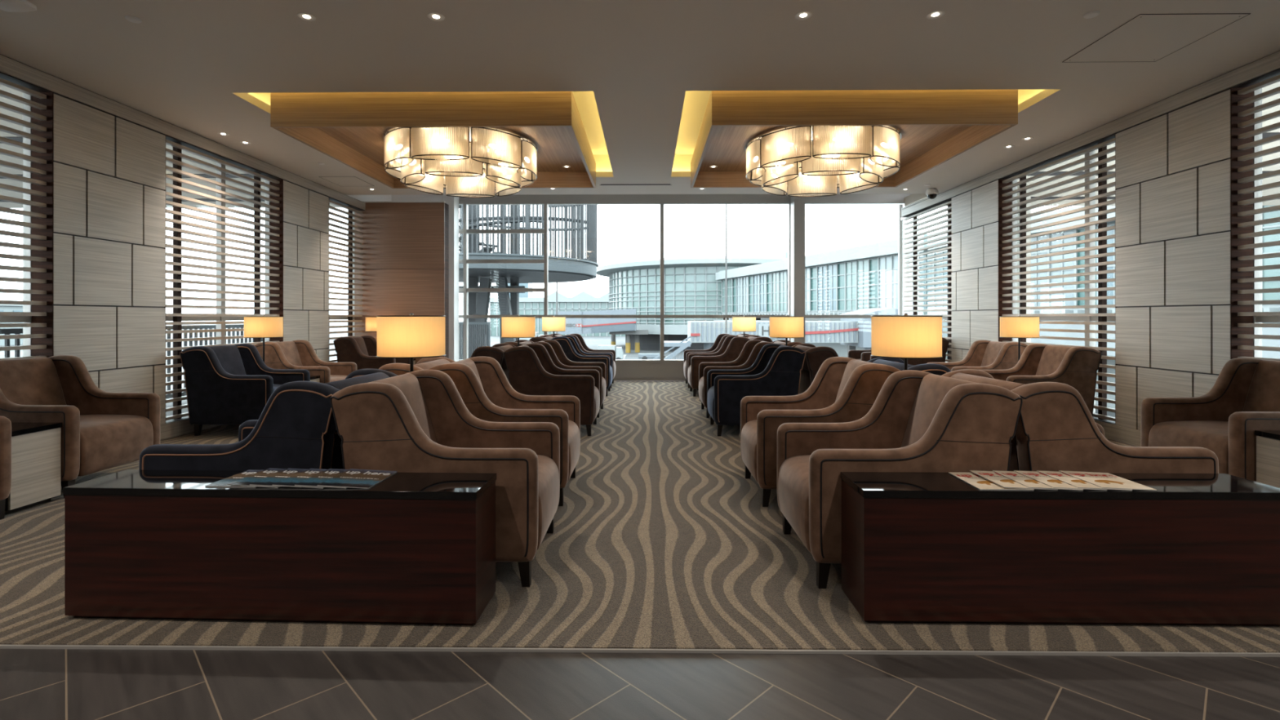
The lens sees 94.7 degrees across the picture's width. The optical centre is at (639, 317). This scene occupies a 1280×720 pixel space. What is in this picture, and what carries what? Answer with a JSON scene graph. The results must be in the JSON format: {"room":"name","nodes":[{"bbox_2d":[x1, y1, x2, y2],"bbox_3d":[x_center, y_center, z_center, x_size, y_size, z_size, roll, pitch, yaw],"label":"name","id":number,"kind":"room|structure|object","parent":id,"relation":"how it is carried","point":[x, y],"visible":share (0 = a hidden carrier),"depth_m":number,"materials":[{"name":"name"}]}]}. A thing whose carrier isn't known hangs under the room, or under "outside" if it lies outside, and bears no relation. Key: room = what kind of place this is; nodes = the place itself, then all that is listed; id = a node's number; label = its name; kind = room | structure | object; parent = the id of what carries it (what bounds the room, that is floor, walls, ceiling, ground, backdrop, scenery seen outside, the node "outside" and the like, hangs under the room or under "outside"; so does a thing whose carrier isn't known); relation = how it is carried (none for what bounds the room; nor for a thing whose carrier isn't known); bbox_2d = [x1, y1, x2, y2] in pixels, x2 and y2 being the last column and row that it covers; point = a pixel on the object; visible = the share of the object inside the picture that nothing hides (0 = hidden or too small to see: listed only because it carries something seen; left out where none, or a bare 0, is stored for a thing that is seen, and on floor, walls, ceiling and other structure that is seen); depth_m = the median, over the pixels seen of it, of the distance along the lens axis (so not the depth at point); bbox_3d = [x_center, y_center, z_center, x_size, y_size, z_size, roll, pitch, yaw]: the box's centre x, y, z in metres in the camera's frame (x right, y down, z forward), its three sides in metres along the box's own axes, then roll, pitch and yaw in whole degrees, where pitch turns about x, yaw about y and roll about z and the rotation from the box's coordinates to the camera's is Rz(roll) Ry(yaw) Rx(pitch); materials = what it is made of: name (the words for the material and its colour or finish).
{"room":"airport terminal","nodes":[
{"label":"airport terminal","id":0,"kind":"room"},
{"bbox_2d":[0,84,340,208],"bbox_3d":[-10.017,-2.136,3.814,10.240,0.168,14.600,0,0,1],"label":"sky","id":1,"kind":"structure","parent":0,"point":[3,169],"depth_m":8.56,"materials":[{"name":"beige"}]},
{"bbox_2d":[0,53,365,440],"bbox_3d":[-4.730,-0.355,3.136,0.170,3.110,13.365,0,0,1],"label":"wall","id":2,"kind":"structure","parent":0,"point":[104,178],"depth_m":5.25,"materials":[{"name":"beige wood"}]},
{"bbox_2d":[0,93,31,356],"bbox_3d":[-4.849,-0.450,3.634,0.060,3.300,2.180,0,0,1],"label":"window","id":3,"kind":"structure","parent":2,"relation":"in","point":[26,286],"depth_m":4.65,"materials":[{"name":"grey"}]},
{"bbox_2d":[0,77,46,359],"bbox_3d":[-4.734,-0.370,3.633,0.101,2.810,2.026,0,0,1],"label":"window blind","id":4,"kind":"object","parent":2,"relation":"attached to","point":[2,82],"visible":0.73,"depth_m":4.47,"materials":[{"name":"brown wood"}]},
{"bbox_2d":[165,162,270,344],"bbox_3d":[-4.815,-0.450,6.673,0.060,3.300,1.993,0,0,1],"label":"window","id":5,"kind":"structure","parent":2,"relation":"in","point":[168,318],"depth_m":6.76,"materials":[{"name":"grey"}]},
{"bbox_2d":[165,139,279,420],"bbox_3d":[-4.699,-0.370,6.672,0.101,2.810,1.839,0,0,1],"label":"window blind","id":6,"kind":"object","parent":2,"relation":"attached to","point":[177,213],"visible":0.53,"depth_m":6.35,"materials":[{"name":"brown wood"}]},
{"bbox_2d":[328,200,362,362],"bbox_3d":[-4.670,-0.370,9.252,0.101,2.810,1.108,0,0,1],"label":"screen","id":7,"kind":"object","parent":2,"relation":"attached to","point":[350,210],"visible":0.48,"depth_m":9.33,"materials":[{"name":"brown wood"}]},
{"bbox_2d":[347,195,444,202],"bbox_3d":[-4.029,-0.610,10.276,1.570,3.620,2.140,0,0,1],"label":"trim","id":8,"kind":"structure","parent":2,"relation":"attached to","point":[365,198],"depth_m":11.18,"materials":[{"name":"white paint"}]},
{"bbox_2d":[354,202,448,364],"bbox_3d":[-4.008,-0.355,9.921,1.520,3.110,0.220,0,0,1],"label":"wall","id":9,"kind":"structure","parent":0,"point":[405,246],"depth_m":9.81,"materials":[{"name":"brown wood"}]},
{"bbox_2d":[248,91,612,171],"bbox_3d":[-1.916,-2.143,6.527,3.460,0.315,3.430,0,0,1],"label":"ceiling","id":10,"kind":"structure","parent":0,"point":[585,101],"depth_m":6.88,"materials":[{"name":"beige paint"}]},
{"bbox_2d":[270,91,595,188],"bbox_3d":[-1.917,-1.971,6.442,2.660,0.578,2.500,0,0,1],"label":"coffer","id":11,"kind":"object","parent":10,"relation":"attached to","point":[348,128],"visible":0.63,"depth_m":5.20,"materials":[{"name":"brown wood"}]},
{"bbox_2d":[382,127,537,197],"bbox_3d":[-1.927,-1.657,6.422,1.598,0.460,1.598,0,0,15],"label":"chandelier","id":12,"kind":"object","parent":11,"relation":"hanging from","point":[464,162],"visible":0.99,"depth_m":5.91,"materials":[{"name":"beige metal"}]},
{"bbox_2d":[443,195,458,361],"bbox_3d":[-3.477,-0.607,10.860,0.200,3.586,0.280,0,0,1],"label":"column","id":13,"kind":"structure","parent":0,"point":[453,202],"depth_m":10.72,"materials":[{"name":"white paint"}]},
{"bbox_2d":[0,0,1279,195],"bbox_3d":[0.564,-2.199,3.844,10.800,0.602,15.100,0,0,1],"label":"ceiling","id":14,"kind":"structure","parent":0,"point":[193,66],"depth_m":4.32,"materials":[{"name":"white paint"}]},
{"bbox_2d":[0,0,36,12],"bbox_3d":[-3.808,-1.891,3.537,0.220,0.038,0.218,0,0,1],"label":"ceiling speaker","id":15,"kind":"object","parent":14,"relation":"attached to","point":[11,6],"visible":1,"depth_m":3.56,"materials":[{"name":"white plastic"}]},
{"bbox_2d":[318,176,373,186],"bbox_3d":[-4.111,-1.909,8.293,0.498,0.003,0.570,0,0,1],"label":"ceiling access panel","id":16,"kind":"object","parent":14,"relation":"attached to","point":[339,180],"visible":1,"depth_m":8.25,"materials":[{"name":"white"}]},
{"bbox_2d":[1062,13,1250,62],"bbox_3d":[3.497,-1.909,4.060,0.689,0.003,0.698,0,0,1],"label":"ceiling access panel","id":17,"kind":"object","parent":14,"relation":"attached to","point":[1145,37],"visible":1,"depth_m":4.01,"materials":[{"name":"white"}]},
{"bbox_2d":[0,648,1279,719],"bbox_3d":[-0.037,1.250,3.751,9.600,0.100,14.900,0,0,1],"label":"floor","id":18,"kind":"structure","parent":0,"point":[36,684],"depth_m":1.91,"materials":[{"name":"tile"}]},
{"bbox_2d":[0,381,1279,652],"bbox_3d":[-0.006,1.193,6.545,9.190,0.014,8.850,0,0,1],"label":"carpet","id":19,"kind":"object","parent":18,"relation":"on","point":[660,539],"visible":0.24,"depth_m":2.59,"materials":[{"name":"carpet"}]},
{"bbox_2d":[0,416,11,519],"bbox_3d":[-4.167,0.738,3.145,0.912,0.896,0.741,0,0,1],"label":"armchair","id":20,"kind":"object","parent":19,"relation":"on","point":[5,423],"visible":1,"depth_m":3.46,"materials":[{"name":"beige fabric"}]},
{"bbox_2d":[4,422,62,515],"bbox_3d":[-4.189,0.934,3.680,0.868,0.503,0.315,0,0,1],"label":"end table","id":21,"kind":"object","parent":19,"relation":"on","point":[35,446],"visible":0.79,"depth_m":3.66,"materials":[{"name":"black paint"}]},
{"bbox_2d":[0,355,159,497],"bbox_3d":[-4.155,0.738,4.215,0.912,0.896,0.741,0,0,1],"label":"armchair","id":22,"kind":"object","parent":19,"relation":"on","point":[100,430],"visible":0.86,"depth_m":4.27,"materials":[{"name":"beige fabric"}]},
{"bbox_2d":[179,343,310,435],"bbox_3d":[-4.132,0.738,6.245,0.912,0.896,0.741,0,0,1],"label":"armchair","id":23,"kind":"object","parent":19,"relation":"on","point":[225,384],"visible":0.82,"depth_m":5.88,"materials":[{"name":"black fabric"}]},
{"bbox_2d":[138,368,397,471],"bbox_3d":[-1.814,0.738,3.008,0.912,0.896,0.741,0,0,1],"label":"armchair","id":24,"kind":"object","parent":19,"relation":"on","point":[295,428],"visible":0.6,"depth_m":2.64,"materials":[{"name":"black fabric"}]},
{"bbox_2d":[62,469,496,625],"bbox_3d":[-1.435,0.926,2.414,1.636,0.520,0.276,0,0,2],"label":"console table","id":25,"kind":"object","parent":19,"relation":"on","point":[405,548],"visible":0.94,"depth_m":2.28,"materials":[{"name":"brown wood"}]},
{"bbox_2d":[204,469,262,487],"bbox_3d":[-1.601,0.663,2.435,0.206,0.004,0.246,0,0,3],"label":"magazine","id":26,"kind":"object","parent":25,"relation":"on","point":[223,482],"visible":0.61,"depth_m":2.39,"materials":[{"name":"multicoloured paper"}]},
{"bbox_2d":[226,467,286,487],"bbox_3d":[-1.510,0.659,2.431,0.206,0.012,0.246,0,0,3],"label":"magazine","id":27,"kind":"object","parent":26,"relation":"on","point":[246,481],"visible":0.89,"depth_m":2.40,"materials":[{"name":"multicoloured paper"}]},
{"bbox_2d":[249,467,306,487],"bbox_3d":[-1.423,0.659,2.430,0.206,0.012,0.246,0,0,2],"label":"magazine","id":28,"kind":"object","parent":27,"relation":"on","point":[268,481],"visible":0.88,"depth_m":2.41,"materials":[{"name":"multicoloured paper"}]},
{"bbox_2d":[271,468,327,488],"bbox_3d":[-1.329,0.659,2.424,0.206,0.012,0.246,0,0,3],"label":"magazine","id":29,"kind":"object","parent":25,"relation":"on","point":[291,481],"visible":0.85,"depth_m":2.40,"materials":[{"name":"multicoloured paper"}]},
{"bbox_2d":[294,468,348,488],"bbox_3d":[-1.242,0.659,2.423,0.206,0.012,0.246,0,0,2],"label":"magazine","id":30,"kind":"object","parent":25,"relation":"on","point":[313,481],"visible":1,"depth_m":2.40,"materials":[{"name":"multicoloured paper"}]},
{"bbox_2d":[317,468,397,488],"bbox_3d":[-1.151,0.659,2.419,0.206,0.012,0.246,0,0,3],"label":"magazine","id":31,"kind":"object","parent":30,"relation":"on","point":[352,477],"visible":1,"depth_m":2.40,"materials":[{"name":"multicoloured paper"}]},
{"bbox_2d":[254,339,356,383],"bbox_3d":[-4.119,0.738,7.315,0.912,0.896,0.741,0,0,1],"label":"armchair","id":32,"kind":"object","parent":19,"relation":"on","point":[298,354],"visible":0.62,"depth_m":7.38,"materials":[{"name":"beige fabric"}]},
{"bbox_2d":[310,375,319,382],"bbox_3d":[-4.173,0.934,6.780,0.828,0.503,0.315,0,0,1],"label":"end table","id":33,"kind":"object","parent":19,"relation":"on","point":[313,378],"visible":0.12,"depth_m":6.85,"materials":[{"name":"black paint"}]},
{"bbox_2d":[243,315,283,362],"bbox_3d":[-4.323,0.329,6.779,0.387,0.709,0.387,0,0,1],"label":"table lamp","id":34,"kind":"object","parent":33,"relation":"on","point":[263,326],"visible":0.88,"depth_m":6.63,"materials":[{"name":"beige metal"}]},
{"bbox_2d":[333,335,409,369],"bbox_3d":[-4.099,0.738,9.135,0.912,0.896,0.741,0,0,1],"label":"armchair","id":35,"kind":"object","parent":19,"relation":"on","point":[362,350],"visible":0.54,"depth_m":8.77,"materials":[{"name":"brown fabric"}]},
{"bbox_2d":[378,356,455,375],"bbox_3d":[-1.814,0.738,4.058,0.912,0.896,0.741,0,0,1],"label":"armchair","id":36,"kind":"object","parent":19,"relation":"on","point":[424,363],"visible":0.1,"depth_m":3.78,"materials":[{"name":"beige fabric"}]},
{"bbox_2d":[329,369,559,586],"bbox_3d":[-0.895,0.738,2.938,0.912,0.896,0.741,0,0,1],"label":"armchair","id":37,"kind":"object","parent":19,"relation":"on","point":[416,421],"visible":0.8,"depth_m":2.58,"materials":[{"name":"beige fabric"}]},
{"bbox_2d":[470,343,515,382],"bbox_3d":[-1.819,0.738,6.248,0.912,0.896,0.741,0,0,1],"label":"armchair","id":38,"kind":"object","parent":19,"relation":"on","point":[496,351],"visible":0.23,"depth_m":5.88,"materials":[{"name":"brown fabric"}]},
{"bbox_2d":[427,356,580,506],"bbox_3d":[-0.894,0.738,4.048,0.912,0.896,0.741,0,0,1],"label":"armchair","id":39,"kind":"object","parent":19,"relation":"on","point":[482,383],"visible":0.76,"depth_m":3.73,"materials":[{"name":"beige fabric"}]},
{"bbox_2d":[503,343,599,435],"bbox_3d":[-0.899,0.738,6.238,0.912,0.896,0.741,0,0,1],"label":"armchair","id":40,"kind":"object","parent":19,"relation":"on","point":[531,370],"visible":0.79,"depth_m":5.87,"materials":[{"name":"brown fabric"}]},
{"bbox_2d":[531,339,606,417],"bbox_3d":[-0.892,0.738,7.318,0.912,0.896,0.741,0,0,1],"label":"armchair","id":41,"kind":"object","parent":19,"relation":"on","point":[553,348],"visible":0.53,"depth_m":7.41,"materials":[{"name":"brown fabric"}]},
{"bbox_2d":[551,335,613,396],"bbox_3d":[-0.896,0.738,9.188,0.912,0.896,0.741,0,0,1],"label":"armchair","id":42,"kind":"object","parent":19,"relation":"on","point":[570,346],"visible":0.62,"depth_m":8.82,"materials":[{"name":"blue fabric"}]},
{"bbox_2d":[565,333,615,387],"bbox_3d":[-0.889,0.738,10.258,0.912,0.896,0.741,0,0,1],"label":"armchair","id":43,"kind":"object","parent":19,"relation":"on","point":[578,337],"visible":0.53,"depth_m":10.53,"materials":[{"name":"brown fabric"}]},
{"bbox_2d":[683,333,734,387],"bbox_3d":[1.226,0.738,10.234,0.912,0.896,0.741,0,0,1],"label":"armchair","id":44,"kind":"object","parent":19,"relation":"on","point":[719,340],"visible":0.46,"depth_m":10.23,"materials":[{"name":"brown fabric"}]},
{"bbox_2d":[687,335,751,396],"bbox_3d":[1.214,0.738,9.164,0.912,0.896,0.741,0,0,1],"label":"armchair","id":45,"kind":"object","parent":19,"relation":"on","point":[732,346],"visible":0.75,"depth_m":8.80,"materials":[{"name":"brown fabric"}]},
{"bbox_2d":[698,339,774,417],"bbox_3d":[1.203,0.738,7.294,0.912,0.896,0.741,0,0,1],"label":"armchair","id":46,"kind":"object","parent":19,"relation":"on","point":[751,349],"visible":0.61,"depth_m":7.22,"materials":[{"name":"brown fabric"}]},
{"bbox_2d":[706,343,805,436],"bbox_3d":[1.191,0.738,6.214,0.912,0.896,0.741,0,0,1],"label":"armchair","id":47,"kind":"object","parent":19,"relation":"on","point":[776,369],"visible":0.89,"depth_m":5.85,"materials":[{"name":"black fabric"}]},
{"bbox_2d":[791,343,838,394],"bbox_3d":[2.110,0.738,6.204,0.912,0.896,0.741,0,0,1],"label":"armchair","id":48,"kind":"object","parent":19,"relation":"on","point":[815,357],"visible":0.26,"depth_m":5.85,"materials":[{"name":"brown fabric"}]},
{"bbox_2d":[740,356,900,506],"bbox_3d":[1.186,0.738,4.024,0.912,0.896,0.741,0,0,1],"label":"armchair","id":49,"kind":"object","parent":19,"relation":"on","point":[843,389],"visible":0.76,"depth_m":3.68,"materials":[{"name":"beige fabric"}]},
{"bbox_2d":[777,369,1022,588],"bbox_3d":[1.198,0.738,2.914,0.912,0.896,0.741,0,0,1],"label":"armchair","id":50,"kind":"object","parent":19,"relation":"on","point":[917,420],"visible":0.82,"depth_m":2.56,"materials":[{"name":"beige fabric"}]},
{"bbox_2d":[867,357,951,375],"bbox_3d":[2.106,0.738,4.014,0.912,0.896,0.741,0,0,1],"label":"armchair","id":51,"kind":"object","parent":19,"relation":"on","point":[935,369],"visible":0.14,"depth_m":3.68,"materials":[{"name":"blue fabric"}]},
{"bbox_2d":[928,339,1027,371],"bbox_3d":[4.125,0.738,7.271,0.912,0.896,0.741,0,0,1],"label":"armchair","id":52,"kind":"object","parent":19,"relation":"on","point":[983,354],"visible":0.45,"depth_m":7.34,"materials":[{"name":"beige fabric"}]},
{"bbox_2d":[980,343,1102,417],"bbox_3d":[4.113,0.738,6.201,0.912,0.896,0.741,0,0,1],"label":"armchair","id":53,"kind":"object","parent":19,"relation":"on","point":[1077,367],"visible":0.55,"depth_m":5.84,"materials":[{"name":"beige fabric"}]},
{"bbox_2d":[840,471,1279,626],"bbox_3d":[1.679,0.926,2.393,1.636,0.520,0.276,0,0,1],"label":"console table","id":54,"kind":"object","parent":19,"relation":"on","point":[917,547],"visible":0.91,"depth_m":2.26,"materials":[{"name":"brown wood"}]},
{"bbox_2d":[948,471,1034,490],"bbox_3d":[1.417,0.663,2.395,0.206,0.004,0.246,0,0,2],"label":"magazine","id":55,"kind":"object","parent":54,"relation":"on","point":[973,479],"visible":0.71,"depth_m":2.37,"materials":[{"name":"white paper"}]},
{"bbox_2d":[969,470,1057,489],"bbox_3d":[1.508,0.659,2.396,0.206,0.012,0.246,0,0,1],"label":"magazine","id":56,"kind":"object","parent":55,"relation":"on","point":[993,477],"visible":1,"depth_m":2.37,"materials":[{"name":"white paper"}]},
{"bbox_2d":[992,470,1083,490],"bbox_3d":[1.604,0.659,2.393,0.206,0.012,0.246,0,0,2],"label":"magazine","id":57,"kind":"object","parent":56,"relation":"on","point":[1020,478],"visible":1,"depth_m":2.37,"materials":[{"name":"white paper"}]},
{"bbox_2d":[1013,470,1106,490],"bbox_3d":[1.696,0.659,2.393,0.206,0.012,0.246,0,0,1],"label":"magazine","id":58,"kind":"object","parent":54,"relation":"on","point":[1046,480],"visible":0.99,"depth_m":2.37,"materials":[{"name":"white paper"}]},
{"bbox_2d":[1036,470,1132,490],"bbox_3d":[1.791,0.659,2.391,0.206,0.012,0.246,0,0,2],"label":"magazine","id":59,"kind":"object","parent":54,"relation":"on","point":[1064,477],"visible":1,"depth_m":2.37,"materials":[{"name":"white paper"}]},
{"bbox_2d":[1058,471,1156,490],"bbox_3d":[1.884,0.659,2.390,0.206,0.012,0.246,0,0,1],"label":"magazine","id":60,"kind":"object","parent":59,"relation":"on","point":[1103,480],"visible":1,"depth_m":2.37,"materials":[{"name":"white paper"}]},
{"bbox_2d":[942,368,1218,473],"bbox_3d":[2.119,0.738,2.964,0.912,0.896,0.741,0,0,1],"label":"armchair","id":61,"kind":"object","parent":19,"relation":"on","point":[1056,430],"visible":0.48,"depth_m":2.60,"materials":[{"name":"beige fabric"}]},
{"bbox_2d":[1141,357,1279,481],"bbox_3d":[4.087,0.738,3.941,0.912,0.896,0.741,0,0,1],"label":"armchair","id":62,"kind":"object","parent":19,"relation":"on","point":[1244,398],"visible":0.75,"depth_m":4.13,"materials":[{"name":"beige fabric"}]},
{"bbox_2d":[1254,430,1279,488],"bbox_3d":[4.129,0.934,3.406,0.828,0.503,0.315,0,0,1],"label":"end table","id":63,"kind":"object","parent":19,"relation":"on","point":[1268,442],"visible":0.55,"depth_m":3.49,"materials":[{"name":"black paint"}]},
{"bbox_3d":[1.680,0.934,9.694,1.608,0.503,0.315,0,0,1],"label":"end table","id":64,"kind":"object","parent":19,"relation":"on","visible":0},
{"bbox_2d":[732,315,755,337],"bbox_3d":[1.710,0.329,9.691,0.387,0.709,0.387,0,0,1],"label":"table lamp","id":65,"kind":"object","parent":64,"relation":"on","point":[744,323],"visible":0.85,"depth_m":9.53,"materials":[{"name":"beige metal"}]},
{"bbox_3d":[4.167,0.934,6.736,0.828,0.503,0.315,0,0,1],"label":"end table","id":66,"kind":"object","parent":19,"relation":"on","visible":0},
{"bbox_2d":[1000,315,1039,361],"bbox_3d":[4.327,0.329,6.731,0.387,0.709,0.387,0,0,1],"label":"table lamp","id":67,"kind":"object","parent":66,"relation":"on","point":[1019,326],"visible":0.88,"depth_m":6.58,"materials":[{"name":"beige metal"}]},
{"bbox_3d":[-1.348,0.934,3.529,1.608,0.503,0.302,0,0,1],"label":"end table","id":68,"kind":"object","parent":19,"relation":"on","visible":0},
{"bbox_2d":[376,312,445,372],"bbox_3d":[-1.360,0.329,3.516,0.387,0.709,0.387,0,0,1],"label":"table lamp","id":69,"kind":"object","parent":68,"relation":"on","point":[411,336],"visible":0.89,"depth_m":3.35,"materials":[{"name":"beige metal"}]},
{"bbox_3d":[1.665,0.934,3.494,1.608,0.503,0.302,0,0,1],"label":"end table","id":70,"kind":"object","parent":19,"relation":"on","visible":0},
{"bbox_2d":[871,312,942,370],"bbox_3d":[1.570,0.329,3.482,0.387,0.709,0.387,0,0,1],"label":"table lamp","id":71,"kind":"object","parent":70,"relation":"on","point":[905,336],"visible":0.9,"depth_m":3.32,"materials":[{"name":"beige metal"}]},
{"bbox_3d":[-1.353,0.934,6.783,1.608,0.503,0.325,0,0,1],"label":"end table","id":72,"kind":"object","parent":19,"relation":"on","visible":0},
{"bbox_2d":[501,315,535,346],"bbox_3d":[-1.398,0.329,6.786,0.387,0.709,0.387,0,0,1],"label":"table lamp","id":73,"kind":"object","parent":72,"relation":"on","point":[517,326],"visible":0.85,"depth_m":6.62,"materials":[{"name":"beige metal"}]},
{"bbox_3d":[1.657,0.934,6.749,1.608,0.503,0.325,0,0,1],"label":"end table","id":74,"kind":"object","parent":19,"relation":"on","visible":0},
{"bbox_2d":[769,315,804,346],"bbox_3d":[1.677,0.329,6.751,0.387,0.709,0.387,0,0,1],"label":"table lamp","id":75,"kind":"object","parent":74,"relation":"on","point":[786,326],"visible":0.86,"depth_m":6.59,"materials":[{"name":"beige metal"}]},
{"bbox_3d":[-1.350,0.934,9.728,1.608,0.503,0.315,0,0,1],"label":"end table","id":76,"kind":"object","parent":19,"relation":"on","visible":0},
{"bbox_2d":[542,315,565,337],"bbox_3d":[-1.420,0.329,9.727,0.387,0.709,0.387,0,0,1],"label":"table lamp","id":77,"kind":"object","parent":76,"relation":"on","point":[553,323],"visible":0.85,"depth_m":9.56,"materials":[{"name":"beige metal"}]},
{"bbox_2d":[0,644,1279,657],"bbox_3d":[-0.056,1.195,2.115,9.190,0.010,0.010,0,0,1],"label":"strip","id":78,"kind":"object","parent":18,"relation":"on","point":[2,646],"visible":1,"depth_m":2.11,"materials":[{"name":"silver metal"}]},
{"bbox_2d":[458,193,947,378],"bbox_3d":[1.167,-0.625,11.082,9.658,3.590,0.130,0,0,1],"label":"window","id":79,"kind":"structure","parent":0,"point":[624,369],"depth_m":11.06,"materials":[{"name":"grey metal"}]},
{"bbox_2d":[791,196,804,343],"bbox_3d":[2.944,-0.607,10.043,0.219,3.586,1.808,0,0,-4],"label":"column","id":80,"kind":"structure","parent":0,"point":[797,203],"depth_m":10.69,"materials":[{"name":"grey metal"}]},
{"bbox_2d":[671,88,1044,171],"bbox_3d":[1.974,-2.143,6.483,3.520,0.315,3.430,0,0,1],"label":"light","id":81,"kind":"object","parent":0,"point":[695,102],"depth_m":6.83,"materials":[{"name":"yellow"}]},
{"bbox_2d":[690,89,1017,187],"bbox_3d":[1.973,-1.971,6.398,2.660,0.578,2.500,0,0,1],"label":"coffer","id":82,"kind":"object","parent":81,"relation":"attached to","point":[936,126],"visible":0.65,"depth_m":5.16,"materials":[{"name":"brown wood"}]},
{"bbox_2d":[745,125,901,196],"bbox_3d":[1.952,-1.657,6.378,1.598,0.460,1.598,0,0,-13],"label":"chandelier","id":83,"kind":"object","parent":82,"relation":"hanging from","point":[804,161],"visible":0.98,"depth_m":5.86,"materials":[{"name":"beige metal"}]},
{"bbox_2d":[901,50,1279,446],"bbox_3d":[4.644,-0.355,3.408,0.170,3.110,14.122,0,0,1],"label":"wall","id":84,"kind":"structure","parent":0,"point":[1177,164],"depth_m":5.17,"materials":[{"name":"grey wood"}]},
{"bbox_2d":[897,204,947,319],"bbox_3d":[4.842,-0.450,9.858,0.060,3.300,2.349,0,0,1],"label":"window","id":85,"kind":"structure","parent":84,"relation":"in","point":[900,219],"depth_m":10.96,"materials":[{"name":"grey metal"}]},
{"bbox_2d":[903,200,952,362],"bbox_3d":[4.724,-0.370,9.624,0.101,2.810,1.725,0,0,1],"label":"screen","id":86,"kind":"object","parent":84,"relation":"attached to","point":[948,203],"visible":0.53,"depth_m":9.44,"materials":[{"name":"brown wood"}]},
{"bbox_2d":[901,183,1031,342],"bbox_3d":[5.336,-0.610,10.170,1.400,3.620,2.140,0,0,1],"label":"trim","id":87,"kind":"structure","parent":84,"relation":"attached to","point":[1028,240],"depth_m":9.09,"materials":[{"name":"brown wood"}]},
{"bbox_2d":[1002,137,1115,421],"bbox_3d":[4.690,-0.370,6.638,0.101,2.810,1.876,0,0,1],"label":"window blind","id":88,"kind":"object","parent":84,"relation":"attached to","point":[1102,204],"visible":0.6,"depth_m":6.34,"materials":[{"name":"brown wood"}]},
{"bbox_2d":[1011,150,1115,413],"bbox_3d":[4.806,-0.450,6.636,0.060,3.300,2.030,0,0,1],"label":"window","id":89,"kind":"structure","parent":84,"relation":"in","point":[1088,294],"depth_m":6.29,"materials":[{"name":"grey metal"}]},
{"bbox_2d":[1237,74,1279,360],"bbox_3d":[4.655,-0.370,3.544,0.101,2.810,2.026,0,0,1],"label":"screen","id":90,"kind":"object","parent":84,"relation":"attached to","point":[1275,79],"visible":0.75,"depth_m":4.40,"materials":[{"name":"brown wood"}]},
{"bbox_2d":[1253,88,1279,357],"bbox_3d":[4.771,-0.450,3.543,0.060,3.300,2.180,0,0,1],"label":"window","id":91,"kind":"structure","parent":84,"relation":"in","point":[1257,285],"depth_m":4.56,"materials":[{"name":"grey"}]},
{"bbox_2d":[904,81,1279,206],"bbox_3d":[9.191,-2.136,3.596,8.740,0.168,14.600,0,0,1],"label":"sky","id":92,"kind":"structure","parent":0,"point":[913,197],"depth_m":8.64,"materials":[{"name":"beige"}]},
{"label":"outside","id":93,"kind":"structure","parent":0,"visible":0},
{"bbox_2d":[165,386,188,416],"bbox_3d":[-7.029,1.425,7.630,3.770,0.150,12.100,0,0,1],"label":"deck","id":94,"kind":"object","parent":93,"point":[184,402],"visible":0.02,"depth_m":8.89,"materials":[{"name":"grey concrete"}]},
{"bbox_2d":[0,324,262,399],"bbox_3d":[-7.314,0.690,7.583,0.060,1.120,11.000,0,0,1],"label":"balcony railing","id":95,"kind":"object","parent":94,"relation":"on","point":[6,331],"visible":0.1,"depth_m":9.47,"materials":[{"name":"black metal"}]},
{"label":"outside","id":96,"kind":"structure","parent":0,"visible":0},
{"bbox_2d":[0,321,1115,417],"bbox_3d":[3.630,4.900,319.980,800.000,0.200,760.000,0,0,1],"label":"ground","id":97,"kind":"structure","parent":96,"point":[592,342],"depth_m":105.88,"materials":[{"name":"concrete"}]},
{"bbox_2d":[458,322,490,359],"bbox_3d":[-4.395,2.460,14.551,1.380,4.680,0.120,0,0,1],"label":"enclosure","id":98,"kind":"object","parent":97,"relation":"on","point":[473,327],"visible":0.13,"depth_m":14.49,"materials":[{"name":"grey metal"}]},
{"bbox_2d":[458,204,598,346],"bbox_3d":[-4.731,-0.515,19.355,6.716,10.630,6.716,0,0,21],"label":"stair tower","id":99,"kind":"structure","parent":97,"relation":"on","point":[569,268],"depth_m":17.90,"materials":[{"name":"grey metal"}]},
{"bbox_2d":[489,283,625,336],"bbox_3d":[-19.246,-2.300,154.728,39.000,14.200,11.000,0,0,1],"label":"terminal","id":100,"kind":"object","parent":97,"relation":"on","point":[583,301],"visible":0.44,"depth_m":150.16,"materials":[{"name":"grey metal"}]},
{"bbox_2d":[554,308,648,352],"bbox_3d":[-5.079,1.827,81.213,12.400,5.946,6.380,0,0,1],"label":"bridge","id":101,"kind":"structure","parent":97,"relation":"on","point":[627,326],"depth_m":78.22,"materials":[{"name":"white metal"}]},
{"bbox_2d":[596,252,787,351],"bbox_3d":[12.100,-2.300,96.869,38.800,14.200,38.800,0,0,1],"label":"terminal","id":102,"kind":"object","parent":97,"relation":"on","point":[691,285],"visible":0.38,"depth_m":81.80,"materials":[{"name":"grey"}]},
{"bbox_2d":[652,298,913,359],"bbox_3d":[7.973,1.850,36.112,17.274,5.900,4.200,0,0,1],"label":"bridge","id":103,"kind":"structure","parent":97,"relation":"on","point":[856,332],"depth_m":34.88,"materials":[{"name":"white metal"}]},
{"bbox_2d":[711,307,1279,358],"bbox_3d":[18.216,2.220,43.946,2.450,5.160,58.486,0,0,-17],"label":"covered walkway","id":104,"kind":"structure","parent":97,"relation":"on","point":[1265,331],"depth_m":29.51,"materials":[{"name":"white metal"}]},
{"bbox_2d":[715,205,1279,408],"bbox_3d":[21.340,-0.600,44.579,3.700,10.800,68.256,0,0,-17],"label":"terminal wing","id":105,"kind":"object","parent":97,"relation":"on","point":[846,280],"visible":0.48,"depth_m":47.18,"materials":[{"name":"grey"}]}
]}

